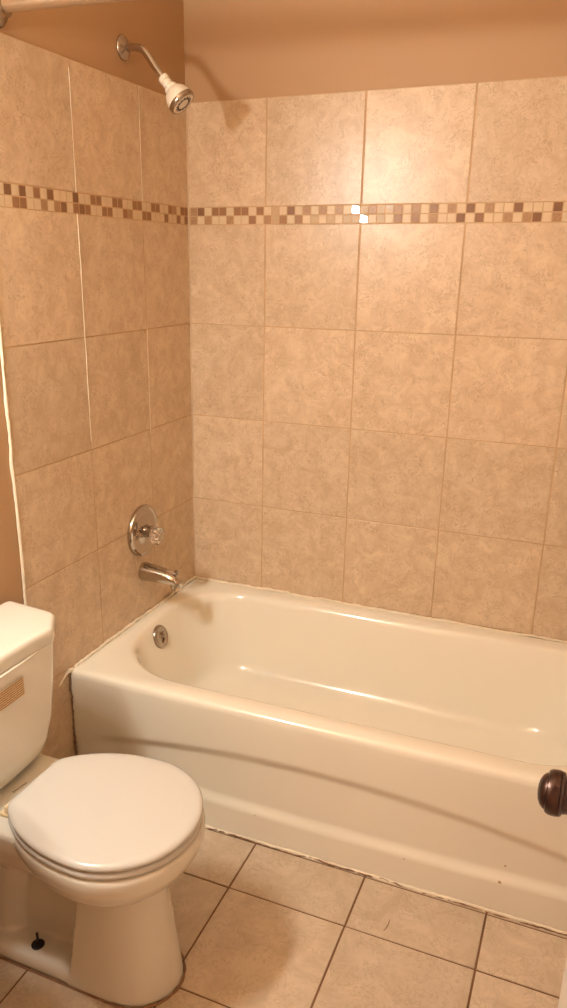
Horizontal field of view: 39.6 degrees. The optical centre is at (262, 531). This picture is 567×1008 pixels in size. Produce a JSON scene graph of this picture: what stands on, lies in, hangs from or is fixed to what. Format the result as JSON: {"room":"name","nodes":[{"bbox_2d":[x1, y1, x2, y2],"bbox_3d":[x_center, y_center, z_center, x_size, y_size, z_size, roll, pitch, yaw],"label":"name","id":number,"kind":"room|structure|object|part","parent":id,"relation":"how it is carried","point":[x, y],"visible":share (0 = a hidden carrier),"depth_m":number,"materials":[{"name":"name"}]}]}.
{"room":"bathroom","nodes":[
{"label":"bathroom","id":0,"kind":"room"},
{"bbox_2d":[0,0,194,758],"bbox_3d":[-0.890,-0.162,1.307,0.121,2.520,3.290,8,20,22],"label":"wall","id":1,"kind":"structure","parent":0,"point":[78,496],"depth_m":2.10,"materials":[{"name":"brown tile"}]},
{"bbox_2d":[0,317,40,753],"bbox_3d":[-0.599,-0.133,1.891,0.013,1.894,0.012,-5,20,-17],"label":"trim","id":2,"kind":"structure","parent":1,"relation":"attached to","point":[12,472],"depth_m":1.88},
{"bbox_2d":[0,0,130,27],"bbox_3d":[0.147,-0.974,1.369,1.538,0.102,0.070,8,20,22],"label":"curtain rod","id":3,"kind":"object","parent":1,"relation":"attached to","point":[7,7],"visible":1,"depth_m":1.60,"materials":[{"name":"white metal"}]},
{"bbox_3d":[0.146,-0.977,1.367,1.515,0.063,0.028,8,20,22],"label":"rod","id":4,"kind":"part","parent":3,"relation":"part of","materials":[{"name":"white metal"}]},
{"bbox_2d":[68,675,77,754],"bbox_3d":[-0.544,0.577,2.274,0.012,0.367,0.015,-4,19,-14],"label":"trim","id":5,"kind":"structure","parent":1,"relation":"attached to","point":[75,742],"depth_m":2.26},
{"bbox_2d":[68,67,150,440],"bbox_3d":[-0.405,-0.703,2.159,0.004,0.943,0.317,8,20,22],"label":"trim","id":6,"kind":"structure","parent":1,"relation":"attached to","point":[68,67],"depth_m":2.06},
{"bbox_2d":[59,576,195,686],"bbox_3d":[-0.404,0.294,2.524,0.017,0.038,0.806,8,20,22],"label":"trim","id":7,"kind":"structure","parent":1,"relation":"attached to","point":[129,625],"depth_m":2.44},
{"bbox_2d":[127,504,164,556],"bbox_3d":[-0.346,0.000,2.463,0.077,0.166,0.166,8,20,22],"label":"shower valve","id":8,"kind":"object","parent":1,"relation":"attached to","point":[144,532],"visible":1,"depth_m":2.45,"materials":[{"name":"silver metal"}]},
{"bbox_3d":[-0.330,0.013,2.461,0.041,0.059,0.058,8,20,22],"label":"knob","id":9,"kind":"part","parent":8,"relation":"part of","materials":[{"name":"clear plastic"}]},
{"bbox_2d":[116,34,193,114],"bbox_3d":[-0.275,-1.194,2.053,0.201,0.194,0.074,8,20,22],"label":"shower","id":10,"kind":"object","parent":1,"relation":"attached to","point":[179,97],"visible":1,"depth_m":2.04,"materials":[{"name":"silver metal"}]},
{"bbox_3d":[-0.307,-1.222,2.052,0.128,0.098,0.019,8,20,22],"label":"shower arm","id":11,"kind":"part","parent":10,"relation":"part of","materials":[{"name":"silver metal"}]},
{"bbox_2d":[138,562,182,589],"bbox_3d":[-0.321,0.141,2.499,0.137,0.073,0.061,8,20,22],"label":"tub spout","id":12,"kind":"object","parent":1,"relation":"attached to","point":[150,572],"visible":1,"depth_m":2.48,"materials":[{"name":"silver metal"}]},
{"bbox_2d":[205,825,566,935],"bbox_3d":[0.156,0.865,2.072,1.502,0.016,0.016,8,20,21],"label":"trim","id":13,"kind":"structure","parent":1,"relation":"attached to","point":[206,826],"depth_m":1.98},
{"bbox_2d":[0,829,566,1007],"bbox_3d":[-0.180,1.137,1.363,1.560,0.061,3.178,8,20,22],"label":"floor","id":14,"kind":"structure","parent":0,"point":[258,925],"depth_m":1.81,"materials":[{"name":"tile"}]},
{"bbox_2d":[0,601,205,1007],"bbox_3d":[-0.427,0.617,1.697,0.635,0.709,0.507,8,20,22],"label":"toilet","id":15,"kind":"object","parent":14,"relation":"on","point":[92,846],"visible":1,"depth_m":1.65,"materials":[{"name":"beige ceramic"}]},
{"bbox_2d":[0,678,24,710],"bbox_3d":[-0.542,0.351,1.645,0.002,0.038,0.130,9,20,22],"label":"label","id":16,"kind":"object","parent":15,"relation":"attached to","point":[12,692],"depth_m":1.67,"materials":[{"name":"brown"}]},
{"bbox_3d":[-0.628,0.416,1.720,0.194,0.272,0.410,8,20,22],"label":"tank","id":17,"kind":"part","parent":15,"relation":"part of","materials":[{"name":"beige ceramic"}]},
{"bbox_3d":[-0.628,0.271,1.671,0.190,0.042,0.507,8,20,22],"label":"tank lid","id":18,"kind":"part","parent":15,"relation":"part of","materials":[{"name":"beige ceramic"}]},
{"bbox_3d":[-0.420,0.765,1.744,0.617,0.394,0.357,8,20,22],"label":"bowl","id":19,"kind":"part","parent":15,"relation":"part of","materials":[{"name":"beige ceramic"}]},
{"bbox_3d":[-0.318,0.566,1.631,0.391,0.020,0.353,8,20,22],"label":"lid","id":20,"kind":"part","parent":15,"relation":"part of","materials":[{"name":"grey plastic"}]},
{"bbox_3d":[-0.318,0.585,1.638,0.392,0.016,0.354,8,20,22],"label":"seat","id":21,"kind":"part","parent":15,"relation":"part of","materials":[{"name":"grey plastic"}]},
{"bbox_2d":[71,578,566,931],"bbox_3d":[0.301,0.569,2.329,1.515,0.396,0.758,8,20,22],"label":"bathtub","id":22,"kind":"object","parent":14,"relation":"on","point":[416,752],"visible":0.91,"depth_m":2.17,"materials":[{"name":"beige ceramic"}]},
{"bbox_3d":[-0.332,0.338,2.539,0.035,0.075,0.078,8,20,22],"label":"overflow plate","id":23,"kind":"part","parent":22,"relation":"part of","materials":[{"name":"silver metal"}]},
{"bbox_3d":[-0.319,0.340,2.538,0.016,0.039,0.019,8,20,22],"label":"trip lever","id":24,"kind":"part","parent":22,"relation":"part of","materials":[{"name":"silver metal"}]},
{"bbox_2d":[183,0,566,641],"bbox_3d":[0.537,-0.509,2.368,1.650,2.520,0.121,8,20,22],"label":"wall","id":25,"kind":"structure","parent":0,"point":[378,188],"depth_m":2.33,"materials":[{"name":"beige tile"}]},
{"bbox_2d":[186,109,195,575],"bbox_3d":[-0.239,-0.568,2.627,0.007,1.539,0.007,-6,20,-18],"label":"trim","id":26,"kind":"structure","parent":25,"relation":"attached to","point":[186,109],"depth_m":2.59,"materials":[{"name":"tile"}]},
{"bbox_2d":[196,576,566,643],"bbox_3d":[0.452,0.268,2.594,1.512,0.016,0.017,8,20,22],"label":"trim","id":27,"kind":"structure","parent":25,"relation":"attached to","point":[203,578],"depth_m":2.61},
{"bbox_3d":[-0.410,0.157,0.391,1.538,2.520,0.120,8,20,22],"label":"wall","id":28,"kind":"structure","parent":0,"visible":0},
{"bbox_2d":[537,769,566,1007],"bbox_3d":[0.281,0.271,0.663,0.107,2.018,0.769,8,20,22],"label":"door","id":29,"kind":"structure","parent":28,"relation":"in","point":[552,787],"depth_m":0.98,"materials":[{"name":"beige paint"}]},
{"bbox_3d":[0.382,0.333,0.996,0.064,0.058,0.058,8,20,22],"label":"handle","id":30,"kind":"part","parent":29,"relation":"part of","materials":[{"name":"brown metal"}]}
]}

